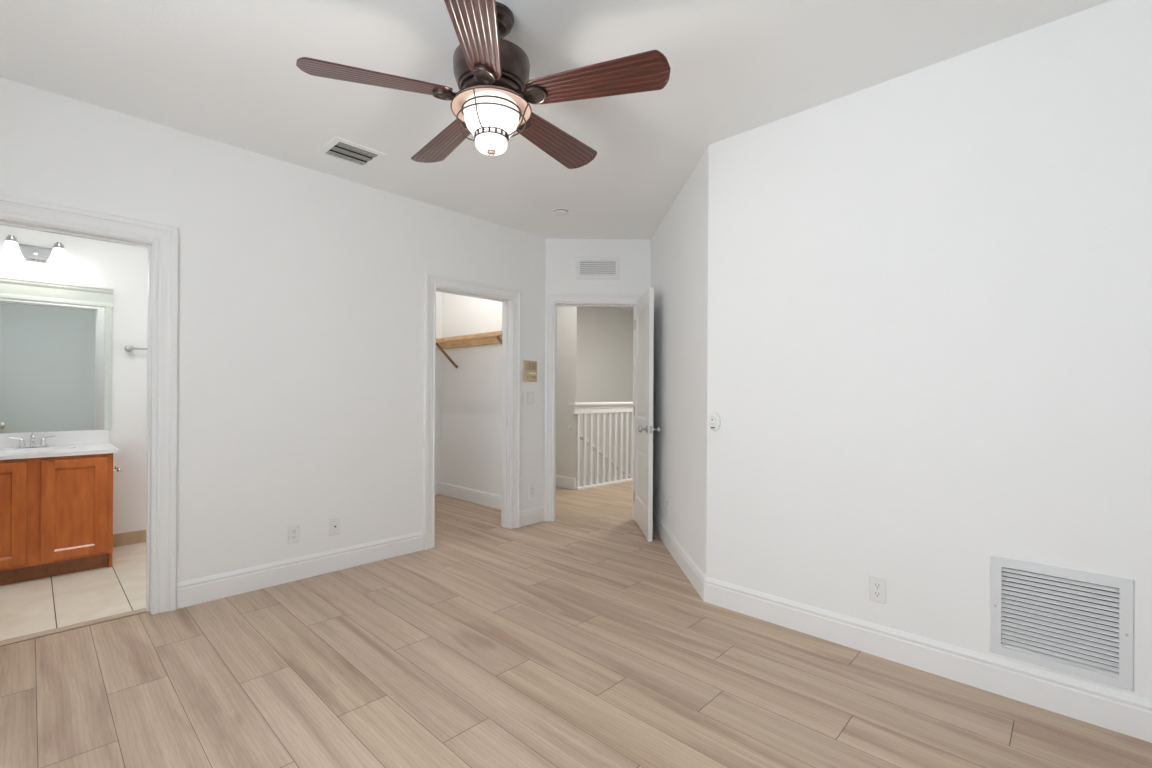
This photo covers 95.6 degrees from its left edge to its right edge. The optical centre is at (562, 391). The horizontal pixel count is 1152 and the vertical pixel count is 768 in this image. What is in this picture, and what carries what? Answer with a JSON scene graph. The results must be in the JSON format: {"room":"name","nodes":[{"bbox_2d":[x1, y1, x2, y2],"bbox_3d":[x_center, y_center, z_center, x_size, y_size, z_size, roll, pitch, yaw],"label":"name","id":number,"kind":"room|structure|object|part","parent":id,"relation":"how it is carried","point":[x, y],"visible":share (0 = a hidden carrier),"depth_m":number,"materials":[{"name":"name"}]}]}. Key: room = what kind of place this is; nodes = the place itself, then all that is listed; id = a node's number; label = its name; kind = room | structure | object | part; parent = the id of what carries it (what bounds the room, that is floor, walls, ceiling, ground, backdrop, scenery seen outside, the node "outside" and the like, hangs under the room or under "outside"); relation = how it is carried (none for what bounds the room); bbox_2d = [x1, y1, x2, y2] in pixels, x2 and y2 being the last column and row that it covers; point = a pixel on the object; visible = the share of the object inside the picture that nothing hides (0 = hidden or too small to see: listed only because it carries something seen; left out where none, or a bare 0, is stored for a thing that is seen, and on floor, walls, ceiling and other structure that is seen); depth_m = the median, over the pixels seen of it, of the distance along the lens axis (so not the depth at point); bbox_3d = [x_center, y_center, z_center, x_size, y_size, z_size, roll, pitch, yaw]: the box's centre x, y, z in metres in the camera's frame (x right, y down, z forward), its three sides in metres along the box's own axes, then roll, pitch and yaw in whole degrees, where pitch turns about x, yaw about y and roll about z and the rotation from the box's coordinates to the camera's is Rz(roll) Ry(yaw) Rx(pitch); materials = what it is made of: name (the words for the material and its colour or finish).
{"room":"empty bedroom","nodes":[
{"label":"empty bedroom","id":0,"kind":"room"},
{"bbox_2d":[0,225,147,533],"bbox_3d":[-3.594,-0.133,3.818,0.120,2.604,2.320,0,0,44],"label":"wall","id":1,"kind":"structure","parent":0,"point":[122,268],"depth_m":3.98,"materials":[{"name":"paint"}]},
{"bbox_2d":[0,235,70,264],"bbox_3d":[-3.635,-0.983,3.600,0.124,0.154,0.354,0,0,44],"label":"vanity light","id":2,"kind":"object","parent":1,"relation":"attached to","point":[11,249],"visible":1,"depth_m":3.62,"materials":[{"name":"white glass"}]},
{"bbox_3d":[-3.715,-0.962,3.518,0.124,0.107,0.124,0,0,44],"label":"lamp shade","id":3,"kind":"part","parent":2,"relation":"part of","materials":[{"name":"white glass"}]},
{"bbox_3d":[-3.651,-0.962,3.616,0.075,0.113,0.236,0,0,44],"label":"plate","id":4,"kind":"part","parent":2,"relation":"part of","materials":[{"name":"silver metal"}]},
{"bbox_3d":[-3.554,-0.961,3.683,0.124,0.107,0.124,0,0,44],"label":"lamp shade","id":5,"kind":"part","parent":2,"relation":"part of","materials":[{"name":"white glass"}]},
{"bbox_2d":[0,430,108,447],"bbox_3d":[-3.682,0.330,3.633,0.018,0.098,0.796,0,0,44],"label":"backsplash","id":6,"kind":"structure","parent":1,"relation":"attached to","point":[82,436],"depth_m":3.72,"materials":[{"name":"white stone"}]},
{"bbox_2d":[0,276,113,432],"bbox_3d":[-3.670,-0.246,3.624,0.042,1.053,0.832,0,0,44],"label":"bathroom mirror","id":7,"kind":"object","parent":1,"relation":"attached to","point":[56,338],"visible":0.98,"depth_m":3.70,"materials":[{"name":"clear glass"}]},
{"bbox_3d":[-3.668,-0.702,3.624,0.042,0.142,0.832,0,0,44],"label":"frame","id":8,"kind":"part","parent":7,"relation":"part of","materials":[{"name":"white wood"}]},
{"bbox_3d":[-3.401,-0.174,3.908,0.030,0.911,0.042,0,0,44],"label":"frame","id":9,"kind":"part","parent":7,"relation":"part of","materials":[{"name":"white wood"}]},
{"bbox_2d":[113,530,145,546],"bbox_3d":[-3.127,1.125,4.210,0.009,0.095,0.855,0,0,44],"label":"baseboard","id":10,"kind":"structure","parent":1,"relation":"attached to","point":[127,538],"depth_m":4.00,"materials":[{"name":"beige tile"}]},
{"bbox_2d":[125,345,146,351],"bbox_3d":[-3.090,-0.331,4.190,0.078,0.048,0.648,0,0,44],"label":"towel bar","id":11,"kind":"object","parent":1,"relation":"attached to","point":[128,348],"visible":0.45,"depth_m":3.96,"materials":[{"name":"silver metal"}]},
{"bbox_3d":[-3.300,-0.332,3.976,0.078,0.048,0.048,0,0,44],"label":"post","id":12,"kind":"part","parent":11,"relation":"part of","materials":[{"name":"silver metal"}]},
{"bbox_2d":[0,77,545,582],"bbox_3d":[-1.702,-0.122,3.331,0.120,2.604,4.274,0,0,44],"label":"wall","id":13,"kind":"structure","parent":0,"point":[300,400],"depth_m":3.22,"materials":[{"name":"paint"}]},
{"bbox_2d":[0,194,177,614],"bbox_3d":[-2.439,0.141,2.566,0.150,2.070,0.868,0,0,44],"label":"door frame","id":14,"kind":"structure","parent":13,"relation":"attached to","point":[164,238],"depth_m":2.78,"materials":[{"name":"white paint"}]},
{"bbox_2d":[288,524,299,543],"bbox_3d":[-1.681,0.889,3.267,0.008,0.115,0.070,0,0,44],"label":"power outlet","id":15,"kind":"object","parent":13,"relation":"attached to","point":[293,530],"visible":1,"depth_m":3.26,"materials":[{"name":"white plastic"}]},
{"bbox_2d":[176,531,423,608],"bbox_3d":[-1.572,1.112,3.375,0.015,0.139,1.507,0,0,44],"label":"baseboard","id":16,"kind":"structure","parent":13,"relation":"attached to","point":[222,585],"depth_m":3.24,"materials":[{"name":"white paint"}]},
{"bbox_2d":[329,517,339,535],"bbox_3d":[-1.502,0.889,3.447,0.013,0.115,0.070,0,0,44],"label":"cable jack plate","id":17,"kind":"object","parent":13,"relation":"attached to","point":[334,523],"visible":1,"depth_m":3.44,"materials":[{"name":"white plastic"}]},
{"bbox_2d":[423,272,521,549],"bbox_3d":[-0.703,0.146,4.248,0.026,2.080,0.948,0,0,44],"label":"door frame","id":18,"kind":"structure","parent":13,"relation":"attached to","point":[431,281],"depth_m":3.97,"materials":[{"name":"white paint"}]},
{"bbox_2d":[523,360,536,381],"bbox_3d":[-0.289,-0.184,4.673,0.020,0.188,0.152,0,0,44],"label":"wall panel","id":19,"kind":"object","parent":13,"relation":"attached to","point":[529,367],"visible":1,"depth_m":4.66,"materials":[{"name":"plastic"}]},
{"bbox_2d":[525,392,534,404],"bbox_3d":[-0.291,0.057,4.679,0.010,0.115,0.115,0,0,44],"label":"light switch","id":20,"kind":"object","parent":13,"relation":"attached to","point":[529,396],"visible":1,"depth_m":4.68,"materials":[{"name":"white plastic"}]},
{"bbox_2d":[520,506,543,526],"bbox_3d":[-0.275,1.119,4.698,0.015,0.139,0.299,0,0,44],"label":"baseboard","id":21,"kind":"structure","parent":13,"relation":"attached to","point":[533,515],"depth_m":4.69,"materials":[{"name":"white paint"}]},
{"bbox_2d":[529,484,534,497],"bbox_3d":[-0.278,0.891,4.699,0.008,0.115,0.070,0,0,44],"label":"power outlet","id":22,"kind":"object","parent":13,"relation":"attached to","point":[531,487],"visible":1,"depth_m":4.70,"materials":[{"name":"white plastic"}]},
{"bbox_2d":[435,291,441,482],"bbox_3d":[-2.137,-0.124,5.390,0.120,2.604,1.966,0,0,44],"label":"wall","id":23,"kind":"structure","parent":0,"point":[438,294],"depth_m":6.02,"materials":[{"name":"paint"}]},
{"bbox_2d":[441,292,501,494],"bbox_3d":[-1.160,-0.119,5.893,2.692,2.604,0.120,0,0,44],"label":"wall","id":24,"kind":"structure","parent":0,"point":[471,392],"depth_m":5.63,"materials":[{"name":"paint"}]},
{"bbox_2d":[435,482,500,509],"bbox_3d":[-1.519,1.112,4.777,1.632,0.139,1.966,0,0,44],"label":"baseboard","id":25,"kind":"structure","parent":24,"relation":"attached to","point":[463,493],"depth_m":5.63,"materials":[{"name":"white paint"}]},
{"bbox_2d":[436,331,501,367],"bbox_3d":[-0.928,-0.414,5.372,1.626,0.303,0.303,0,0,44],"label":"closet shelf","id":26,"kind":"object","parent":24,"relation":"attached to","point":[486,338],"visible":0.56,"depth_m":5.48,"materials":[{"name":"brown wood"}]},
{"bbox_3d":[-1.027,-0.543,5.271,1.626,0.030,0.018,0,0,44],"label":"rail","id":27,"kind":"part","parent":26,"relation":"part of","materials":[{"name":"brown wood"}]},
{"bbox_2d":[0,0,1110,310],"bbox_3d":[0.711,-1.460,4.038,8.150,0.100,9.050,0,0,44],"label":"ceiling","id":28,"kind":"structure","parent":0,"point":[223,71],"depth_m":2.29,"materials":[{"name":"paint"}]},
{"bbox_2d":[316,136,386,168],"bbox_3d":[-1.258,-1.416,3.111,0.290,0.010,0.306,0,0,44],"label":"ceiling vent","id":29,"kind":"object","parent":28,"relation":"in","point":[337,148],"visible":1,"depth_m":3.10,"materials":[{"name":"metal"}]},
{"bbox_2d":[296,0,670,168],"bbox_3d":[-0.268,-1.153,2.009,1.261,0.526,1.261,0,0,44],"label":"ceiling fan","id":30,"kind":"object","parent":28,"relation":"hanging from","point":[491,104],"visible":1,"depth_m":1.88,"materials":[{"name":"brown wood"}]},
{"bbox_3d":[-0.654,-1.103,1.843,0.515,0.006,0.168,0,13,-18],"label":"blade","id":31,"kind":"part","parent":30,"relation":"part of","materials":[{"name":"brown wood"}]},
{"bbox_3d":[-0.510,-1.102,2.299,0.168,0.006,0.515,-16,9,-35],"label":"blade","id":32,"kind":"part","parent":30,"relation":"part of","materials":[{"name":"brown wood"}]},
{"bbox_3d":[-0.265,-1.101,1.564,0.168,0.006,0.515,13,0,0],"label":"blade","id":33,"kind":"part","parent":30,"relation":"part of","materials":[{"name":"brown wood"}]},
{"bbox_3d":[-0.268,-1.078,1.972,0.301,0.032,0.301,0,0,44],"label":"reflector dish","id":34,"kind":"part","parent":30,"relation":"part of","materials":[{"name":"orange metal"}]},
{"bbox_3d":[-0.268,-1.026,1.972,0.208,0.122,0.208,0,0,44],"label":"lamp shade","id":35,"kind":"part","parent":30,"relation":"part of","materials":[{"name":"white glass"}]},
{"bbox_3d":[-0.269,-0.937,1.972,0.124,0.057,0.124,0,0,44],"label":"bowl glass","id":36,"kind":"part","parent":30,"relation":"part of","materials":[{"name":"white glass"}]},
{"bbox_3d":[-0.031,-1.099,2.303,0.168,0.006,0.515,-16,-9,34],"label":"blade","id":37,"kind":"part","parent":30,"relation":"part of","materials":[{"name":"brown wood"}]},
{"bbox_3d":[0.121,-1.098,1.849,0.515,0.006,0.168,0,-13,18],"label":"blade","id":38,"kind":"part","parent":30,"relation":"part of","materials":[{"name":"brown wood"}]},
{"bbox_2d":[553,207,568,215],"bbox_3d":[-0.013,-1.395,4.059,0.120,0.038,0.120,0,0,44],"label":"smoke detector","id":39,"kind":"object","parent":28,"relation":"attached to","point":[560,211],"visible":1,"depth_m":4.02,"materials":[{"name":"white plastic"}]},
{"bbox_2d":[556,306,576,489],"bbox_3d":[-0.500,1.185,7.093,1.965,5.204,0.120,0,0,44],"label":"wall","id":40,"kind":"structure","parent":0,"point":[566,315],"depth_m":6.48,"materials":[{"name":"paint"}]},
{"bbox_2d":[556,475,575,489],"bbox_3d":[-0.547,1.117,7.045,1.965,0.139,0.015,0,0,44],"label":"baseboard","id":41,"kind":"structure","parent":40,"relation":"attached to","point":[561,481],"depth_m":6.46,"materials":[{"name":"white paint"}]},
{"bbox_2d":[0,481,1151,767],"bbox_3d":[0.262,1.216,3.595,7.750,0.050,9.689,0,0,44],"label":"floor","id":42,"kind":"structure","parent":0,"point":[577,639],"depth_m":2.16,"materials":[{"name":"brown wood"}]},
{"bbox_2d":[0,453,112,585],"bbox_3d":[-3.470,0.787,3.422,0.619,0.766,0.746,0,0,44],"label":"vanity cabinet","id":43,"kind":"object","parent":42,"relation":"on","point":[56,513],"visible":1,"depth_m":3.29,"materials":[{"name":"brown wood"}]},
{"bbox_3d":[-3.386,0.743,3.079,0.016,0.516,0.202,0,0,44],"label":"door panel","id":44,"kind":"part","parent":43,"relation":"part of","materials":[{"name":"brown wood"}]},
{"bbox_3d":[-3.386,0.743,3.079,0.018,0.640,0.314,0,0,44],"label":"door","id":45,"kind":"part","parent":43,"relation":"part of","materials":[{"name":"brown wood"}]},
{"bbox_2d":[0,430,118,459],"bbox_3d":[-3.467,0.391,3.421,0.622,0.218,0.796,0,0,44],"label":"countertop","id":46,"kind":"structure","parent":43,"relation":"on","point":[82,442],"depth_m":3.58,"materials":[{"name":"white stone"}]},
{"bbox_2d":[9,432,55,447],"bbox_3d":[-3.594,0.327,3.541,0.127,0.106,0.226,0,0,44],"label":"faucet","id":47,"kind":"object","parent":46,"relation":"on","point":[43,443],"visible":1,"depth_m":3.55,"materials":[{"name":"silver metal"}]},
{"bbox_3d":[-3.671,0.335,3.514,0.040,0.064,0.081,0,0,44],"label":"lever handle","id":48,"kind":"part","parent":47,"relation":"part of","materials":[{"name":"silver metal"}]},
{"bbox_3d":[-3.590,0.321,3.537,0.117,0.094,0.034,0,0,44],"label":"spout","id":49,"kind":"part","parent":47,"relation":"part of","materials":[{"name":"silver metal"}]},
{"bbox_3d":[-3.620,0.373,3.566,0.054,0.012,0.156,0,0,44],"label":"plate","id":50,"kind":"part","parent":47,"relation":"part of","materials":[{"name":"silver metal"}]},
{"bbox_3d":[-3.569,0.336,3.618,0.040,0.064,0.081,0,0,44],"label":"lever handle","id":51,"kind":"part","parent":47,"relation":"part of","materials":[{"name":"silver metal"}]},
{"bbox_3d":[-3.125,0.744,3.346,0.018,0.640,0.314,0,0,44],"label":"door","id":52,"kind":"part","parent":43,"relation":"part of","materials":[{"name":"brown wood"}]},
{"bbox_3d":[-3.125,0.744,3.346,0.016,0.516,0.202,0,0,44],"label":"door panel","id":53,"kind":"part","parent":43,"relation":"part of","materials":[{"name":"brown wood"}]},
{"bbox_2d":[113,466,121,471],"bbox_3d":[-3.164,0.547,3.689,0.176,0.036,0.062,0,0,44],"label":"toilet paper holder","id":54,"kind":"object","parent":43,"relation":"attached to","point":[116,468],"visible":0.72,"depth_m":3.65,"materials":[{"name":"silver metal"}]},
{"bbox_2d":[0,608,146,645],"bbox_3d":[-2.470,1.174,2.591,0.053,0.008,0.652,0,0,44],"label":"trim","id":55,"kind":"structure","parent":42,"relation":"on","point":[78,625],"depth_m":2.60,"materials":[{"name":"brown wood"}]},
{"bbox_2d":[568,402,632,489],"bbox_3d":[0.759,0.855,6.964,1.805,1.442,0.166,0,0,-42],"label":"landing railing","id":56,"kind":"object","parent":42,"relation":"on","point":[578,408],"visible":0.66,"depth_m":6.69,"materials":[{"name":"white paint"}]},
{"bbox_3d":[0.727,0.993,7.009,1.750,1.166,0.058,0,0,-42],"label":"sloping handrail","id":57,"kind":"part","parent":56,"relation":"part of","materials":[{"name":"white paint"}]},
{"bbox_3d":[0.787,0.223,6.944,1.795,0.100,0.068,0,0,-42],"label":"sub rail","id":58,"kind":"part","parent":56,"relation":"part of","materials":[{"name":"white paint"}]},
{"bbox_3d":[0.805,1.185,6.952,1.750,0.024,0.080,0,0,-42],"label":"rail","id":59,"kind":"part","parent":56,"relation":"part of","materials":[{"name":"white paint"}]},
{"bbox_2d":[545,238,650,293],"bbox_3d":[0.322,-0.110,4.880,0.972,2.604,0.120,0,0,-1],"label":"wall","id":60,"kind":"structure","parent":0,"point":[561,254],"depth_m":4.82,"materials":[{"name":"paint"}]},
{"bbox_2d":[544,293,642,520],"bbox_3d":[0.301,0.142,4.869,0.935,2.099,0.150,0,0,-1],"label":"door frame","id":61,"kind":"structure","parent":60,"relation":"attached to","point":[551,299],"depth_m":4.80,"materials":[{"name":"white paint"}]},
{"bbox_2d":[576,257,619,278],"bbox_3d":[0.325,-1.143,4.815,0.406,0.208,0.010,0,0,-1],"label":"air vent","id":62,"kind":"object","parent":60,"relation":"in","point":[586,267],"visible":1,"depth_m":4.81,"materials":[{"name":"white metal"}]},
{"bbox_2d":[576,307,633,485],"bbox_3d":[0.356,1.190,8.312,0.120,5.204,2.820,0,0,44],"label":"wall","id":63,"kind":"structure","parent":0,"point":[604,353],"depth_m":8.55,"materials":[{"name":"paint"}]},
{"bbox_2d":[651,145,708,575],"bbox_3d":[0.877,-0.107,3.964,0.120,2.604,1.965,0,0,-1],"label":"wall","id":64,"kind":"structure","parent":0,"point":[679,245],"depth_m":3.58,"materials":[{"name":"paint"}]},
{"bbox_2d":[633,287,660,541],"bbox_3d":[0.694,0.177,4.490,0.181,2.012,0.760,0,0,-1],"label":"door","id":65,"kind":"structure","parent":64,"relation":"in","point":[644,307],"depth_m":4.34,"materials":[{"name":"white paint"}]},
{"bbox_3d":[0.642,0.299,4.184,0.073,0.062,0.062,0,0,-1],"label":"knob","id":66,"kind":"part","parent":65,"relation":"part of","materials":[{"name":"silver metal"}]},
{"bbox_3d":[0.750,0.299,4.185,0.073,0.062,0.062,0,0,-1],"label":"knob","id":67,"kind":"part","parent":65,"relation":"part of","materials":[{"name":"silver metal"}]},
{"bbox_2d":[666,501,668,517],"bbox_3d":[0.807,0.904,4.018,0.008,0.115,0.070,0,0,-1],"label":"power outlet","id":68,"kind":"object","parent":64,"relation":"attached to","point":[667,502],"visible":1,"depth_m":4.00,"materials":[{"name":"white plastic"}]},
{"bbox_2d":[706,0,1151,699],"bbox_3d":[1.957,-0.101,1.957,3.046,2.604,0.120,0,0,44],"label":"wall","id":69,"kind":"structure","parent":0,"point":[930,287],"depth_m":2.21,"materials":[{"name":"paint"}]},
{"bbox_2d":[709,412,720,430],"bbox_3d":[0.852,0.169,2.938,0.072,0.109,0.024,0,0,44],"label":"wall control","id":70,"kind":"object","parent":69,"relation":"attached to","point":[714,419],"visible":1,"depth_m":2.93,"materials":[{"name":"white plastic"}]},
{"bbox_2d":[869,575,886,603],"bbox_3d":[1.433,0.900,2.376,0.070,0.115,0.008,0,0,44],"label":"power outlet","id":71,"kind":"object","parent":69,"relation":"attached to","point":[877,585],"visible":1,"depth_m":2.37,"materials":[{"name":"white plastic"}]},
{"bbox_2d":[873,582,881,588],"bbox_3d":[1.432,0.881,2.374,0.033,0.029,0.004,0,0,44],"label":"socket","id":72,"kind":"object","parent":71,"relation":"attached to","point":[876,585],"depth_m":2.37,"materials":[{"name":"plastic"}]},
{"bbox_2d":[873,590,881,597],"bbox_3d":[1.431,0.920,2.374,0.033,0.029,0.004,0,0,44],"label":"socket","id":73,"kind":"object","parent":71,"relation":"attached to","point":[876,593],"depth_m":2.37,"materials":[{"name":"plastic"}]},
{"bbox_2d":[653,511,1151,742],"bbox_3d":[1.505,1.129,2.627,0.891,0.139,4.564,0,0,-29],"label":"baseboard","id":74,"kind":"structure","parent":69,"relation":"attached to","point":[1127,714],"depth_m":2.21,"materials":[{"name":"white paint"}]},
{"bbox_2d":[989,555,1134,691],"bbox_3d":[1.874,0.853,1.978,0.393,0.390,0.068,0,0,44],"label":"air vent","id":75,"kind":"object","parent":69,"relation":"in","point":[1084,617],"visible":1,"depth_m":1.95,"materials":[{"name":"white metal"}]}
]}

